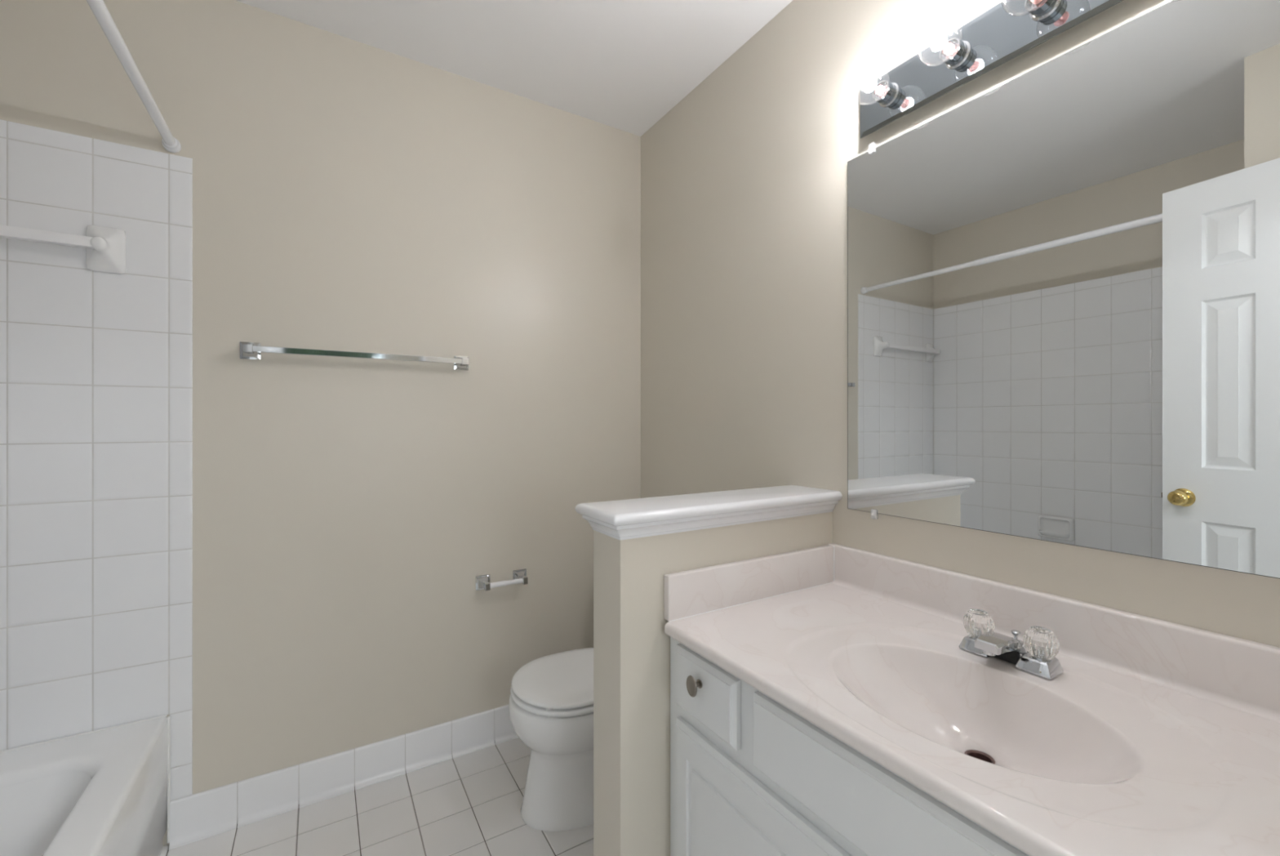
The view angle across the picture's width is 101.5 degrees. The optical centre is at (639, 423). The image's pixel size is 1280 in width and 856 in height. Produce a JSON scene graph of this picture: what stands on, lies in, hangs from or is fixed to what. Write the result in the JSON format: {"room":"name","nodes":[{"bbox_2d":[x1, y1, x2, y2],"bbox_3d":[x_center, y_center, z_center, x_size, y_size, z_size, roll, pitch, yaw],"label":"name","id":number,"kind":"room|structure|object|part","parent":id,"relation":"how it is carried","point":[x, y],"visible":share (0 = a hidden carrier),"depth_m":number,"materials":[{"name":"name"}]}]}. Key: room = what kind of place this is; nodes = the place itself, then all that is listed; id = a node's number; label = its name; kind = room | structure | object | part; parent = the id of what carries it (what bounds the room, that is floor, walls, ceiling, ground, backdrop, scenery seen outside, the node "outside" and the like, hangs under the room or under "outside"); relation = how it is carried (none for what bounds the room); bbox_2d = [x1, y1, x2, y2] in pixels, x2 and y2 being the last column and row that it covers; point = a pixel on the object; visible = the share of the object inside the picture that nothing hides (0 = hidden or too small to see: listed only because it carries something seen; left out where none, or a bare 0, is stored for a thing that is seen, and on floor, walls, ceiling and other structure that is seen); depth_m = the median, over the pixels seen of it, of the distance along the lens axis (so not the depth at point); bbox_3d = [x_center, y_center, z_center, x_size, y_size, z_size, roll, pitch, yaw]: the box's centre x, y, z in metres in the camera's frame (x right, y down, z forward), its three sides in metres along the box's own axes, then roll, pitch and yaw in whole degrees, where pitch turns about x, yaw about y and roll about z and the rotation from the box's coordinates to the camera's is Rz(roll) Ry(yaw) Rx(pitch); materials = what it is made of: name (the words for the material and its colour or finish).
{"room":"bathroom","nodes":[
{"label":"bathroom","id":0,"kind":"room"},
{"bbox_2d":[0,0,640,845],"bbox_3d":[-1.047,0.025,1.759,2.650,2.594,0.147,0,0,-31],"label":"wall","id":1,"kind":"structure","parent":0,"point":[277,557],"depth_m":1.64,"materials":[{"name":"beige paint"}]},
{"bbox_2d":[0,225,126,274],"bbox_3d":[-1.672,-0.471,1.246,0.637,0.123,0.074,0,0,-31],"label":"towel bar","id":2,"kind":"object","parent":1,"relation":"attached to","point":[105,247],"visible":1,"depth_m":1.40,"materials":[{"name":"white ceramic"}]},
{"bbox_2d":[85,0,181,152],"bbox_3d":[-0.944,-0.795,0.849,0.041,0.041,1.522,0,0,-31],"label":"shower rod","id":3,"kind":"object","parent":1,"relation":"attached to","point":[98,7],"visible":1,"depth_m":1.17,"materials":[{"name":"white paint"}]},
{"bbox_2d":[168,703,518,849],"bbox_3d":[-0.663,1.140,1.897,1.578,0.124,0.028,0,0,-31],"label":"baseboard","id":4,"kind":"structure","parent":1,"relation":"attached to","point":[206,813],"depth_m":1.69,"materials":[{"name":"white tile"}]},
{"bbox_2d":[240,341,469,370],"bbox_3d":[-0.903,-0.221,1.725,0.674,0.051,0.070,0,0,-31],"label":"towel bar","id":5,"kind":"object","parent":1,"relation":"attached to","point":[248,350],"visible":1,"depth_m":1.66,"materials":[{"name":"silver metal"}]},
{"bbox_3d":[-1.169,-0.221,1.562,0.051,0.051,0.070,0,0,-31],"label":"post","id":6,"kind":"part","parent":5,"relation":"part of","materials":[{"name":"silver metal"}]},
{"bbox_3d":[-0.637,-0.221,1.888,0.051,0.051,0.070,0,0,-31],"label":"post","id":7,"kind":"part","parent":5,"relation":"part of","materials":[{"name":"silver metal"}]},
{"bbox_2d":[475,568,528,590],"bbox_3d":[-0.510,0.594,1.964,0.194,0.052,0.072,0,0,-31],"label":"toilet paper holder","id":8,"kind":"object","parent":1,"relation":"attached to","point":[482,581],"visible":1,"depth_m":1.95,"materials":[{"name":"silver metal"}]},
{"bbox_3d":[-0.571,0.594,1.927,0.052,0.052,0.072,0,0,-31],"label":"post","id":9,"kind":"part","parent":8,"relation":"part of","materials":[{"name":"silver metal"}]},
{"bbox_3d":[-0.450,0.594,2.001,0.052,0.052,0.072,0,0,-31],"label":"post","id":10,"kind":"part","parent":8,"relation":"part of","materials":[{"name":"silver metal"}]},
{"bbox_2d":[160,737,593,855],"bbox_3d":[-0.485,1.262,0.841,2.650,0.120,2.260,0,0,-31],"label":"floor","id":11,"kind":"structure","parent":0,"point":[470,803],"depth_m":1.56,"materials":[{"name":"tile"}]},
{"bbox_2d":[0,714,170,855],"bbox_3d":[-1.265,1.015,0.652,0.748,0.374,1.514,0,0,-31],"label":"bathtub","id":12,"kind":"object","parent":11,"relation":"on","point":[106,791],"visible":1,"depth_m":1.25,"materials":[{"name":"white ceramic"}]},
{"bbox_2d":[508,647,593,831],"bbox_3d":[-0.083,0.832,1.752,0.712,0.740,0.470,0,0,-31],"label":"toilet","id":13,"kind":"object","parent":11,"relation":"on","point":[551,700],"visible":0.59,"depth_m":1.56,"materials":[{"name":"white ceramic"}]},
{"bbox_3d":[-0.193,0.829,1.685,0.442,0.016,0.356,0,0,-31],"label":"seat","id":14,"kind":"part","parent":13,"relation":"part of","materials":[{"name":"white plastic"}]},
{"bbox_3d":[-0.192,0.806,1.686,0.439,0.018,0.352,0,0,-31],"label":"lid","id":15,"kind":"part","parent":13,"relation":"part of","materials":[{"name":"white plastic"}]},
{"bbox_2d":[670,636,1030,855],"bbox_3d":[0.558,0.829,0.844,0.592,0.744,1.054,0,0,-31],"label":"vanity cabinet","id":16,"kind":"object","parent":11,"relation":"on","point":[750,775],"visible":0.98,"depth_m":0.88,"materials":[{"name":"white paint"}]},
{"bbox_3d":[0.109,0.518,1.035,0.024,0.041,0.033,0,0,-31],"label":"knob","id":17,"kind":"part","parent":16,"relation":"part of","materials":[{"name":"grey metal"}]},
{"bbox_3d":[0.129,0.538,1.043,0.018,0.127,0.191,0,0,-31],"label":"drawer","id":18,"kind":"part","parent":16,"relation":"part of","materials":[{"name":"white paint"}]},
{"bbox_3d":[0.201,0.861,0.924,0.019,0.458,0.470,0,0,-31],"label":"door","id":19,"kind":"part","parent":16,"relation":"part of","materials":[{"name":"white paint"}]},
{"bbox_2d":[663,542,1279,855],"bbox_3d":[0.565,0.450,0.849,0.577,0.237,1.056,0,0,-31],"label":"countertop","id":20,"kind":"structure","parent":16,"relation":"on","point":[1154,736],"depth_m":0.86,"materials":[{"name":"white stone"}]},
{"bbox_2d":[818,640,1164,794],"bbox_3d":[0.506,0.496,0.831,0.333,0.122,0.471,0,0,-31],"label":"sink basin","id":21,"kind":"object","parent":20,"relation":"in","point":[1016,732],"depth_m":0.86,"materials":[{"name":"beige ceramic"}]},
{"bbox_2d":[959,608,1063,679],"bbox_3d":[0.658,0.397,0.949,0.118,0.072,0.153,0,0,-31],"label":"faucet","id":22,"kind":"object","parent":20,"relation":"on","point":[1036,654],"visible":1,"depth_m":0.92,"materials":[{"name":"silver metal"}]},
{"bbox_3d":[0.651,0.384,1.004,0.051,0.046,0.051,0,0,-31],"label":"handle","id":23,"kind":"part","parent":22,"relation":"part of","materials":[{"name":"clear plastic"}]},
{"bbox_3d":[0.653,0.399,0.946,0.107,0.032,0.053,0,0,-31],"label":"spout","id":24,"kind":"part","parent":22,"relation":"part of","materials":[{"name":"silver metal"}]},
{"bbox_3d":[0.702,0.410,0.976,0.015,0.046,0.015,0,0,25],"label":"popup rod","id":25,"kind":"part","parent":22,"relation":"part of","materials":[{"name":"silver metal"}]},
{"bbox_3d":[0.704,0.384,0.917,0.051,0.046,0.051,0,0,-31],"label":"handle","id":26,"kind":"part","parent":22,"relation":"part of","materials":[{"name":"clear plastic"}]},
{"bbox_2d":[235,0,792,136],"bbox_3d":[0.761,-1.332,-0.765,4.900,0.120,6.300,0,0,-31],"label":"ceiling","id":27,"kind":"structure","parent":0,"point":[621,64],"depth_m":1.73,"materials":[{"name":"white paint"}]},
{"bbox_2d":[574,484,842,855],"bbox_3d":[0.200,0.695,1.319,0.709,1.018,0.193,0,0,-31],"label":"wall partition","id":28,"kind":"structure","parent":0,"point":[637,541],"depth_m":1.15,"materials":[{"name":"beige paint"}]},
{"bbox_3d":[0.205,0.228,1.323,0.696,0.034,0.167,0,0,-31],"label":"molding","id":29,"kind":"part","parent":28,"relation":"part of","materials":[{"name":"white paint"}]},
{"bbox_2d":[640,0,1279,647],"bbox_3d":[0.660,0.025,1.387,0.146,2.594,2.278,0,0,-31],"label":"wall","id":30,"kind":"structure","parent":0,"point":[744,180],"depth_m":1.56,"materials":[{"name":"beige paint"}]},
{"bbox_2d":[851,0,1124,138],"bbox_3d":[0.697,-0.795,1.045,0.147,0.126,0.647,0,0,-31],"label":"vanity light","id":31,"kind":"object","parent":30,"relation":"attached to","point":[1011,28],"visible":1,"depth_m":1.11,"materials":[{"name":"silver metal"}]},
{"bbox_3d":[0.545,-0.799,1.236,0.086,0.083,0.083,0,0,-31],"label":"bulb","id":32,"kind":"part","parent":31,"relation":"part of","materials":[{"name":"clear glass"}]},
{"bbox_2d":[872,80,898,106],"bbox_3d":[0.592,-0.799,1.264,0.034,0.053,0.053,0,0,-31],"label":"socket","id":33,"kind":"object","parent":31,"relation":"attached to","point":[891,96],"depth_m":1.26,"materials":[{"name":"silver metal"}]},
{"bbox_3d":[0.629,-0.799,1.098,0.086,0.083,0.083,0,0,-31],"label":"bulb","id":34,"kind":"part","parent":31,"relation":"part of","materials":[{"name":"clear glass"}]},
{"bbox_2d":[939,37,970,69],"bbox_3d":[0.676,-0.799,1.127,0.034,0.053,0.053,0,0,-31],"label":"socket","id":35,"kind":"object","parent":31,"relation":"attached to","point":[961,60],"depth_m":1.12,"materials":[{"name":"silver metal"}]},
{"bbox_3d":[0.713,-0.799,0.960,0.086,0.083,0.083,0,0,-31],"label":"bulb","id":36,"kind":"part","parent":31,"relation":"part of","materials":[{"name":"clear glass"}]},
{"bbox_2d":[1024,0,1061,21],"bbox_3d":[0.760,-0.799,0.989,0.034,0.053,0.053,0,0,-31],"label":"socket","id":37,"kind":"object","parent":31,"relation":"attached to","point":[1051,11],"depth_m":0.99,"materials":[{"name":"silver metal"}]},
{"bbox_2d":[828,542,1279,722],"bbox_3d":[0.797,0.382,0.991,0.032,0.102,1.056,0,0,-31],"label":"backsplash","id":38,"kind":"structure","parent":30,"relation":"attached to","point":[1242,674],"depth_m":0.94,"materials":[{"name":"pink stone"}]},
{"bbox_2d":[847,0,1279,578],"bbox_3d":[0.816,-0.237,0.981,0.012,0.961,0.992,0,0,-31],"label":"wall mirror","id":39,"kind":"object","parent":30,"relation":"attached to","point":[1064,280],"visible":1,"depth_m":0.96,"materials":[{"name":"silver mirror"}]}
]}

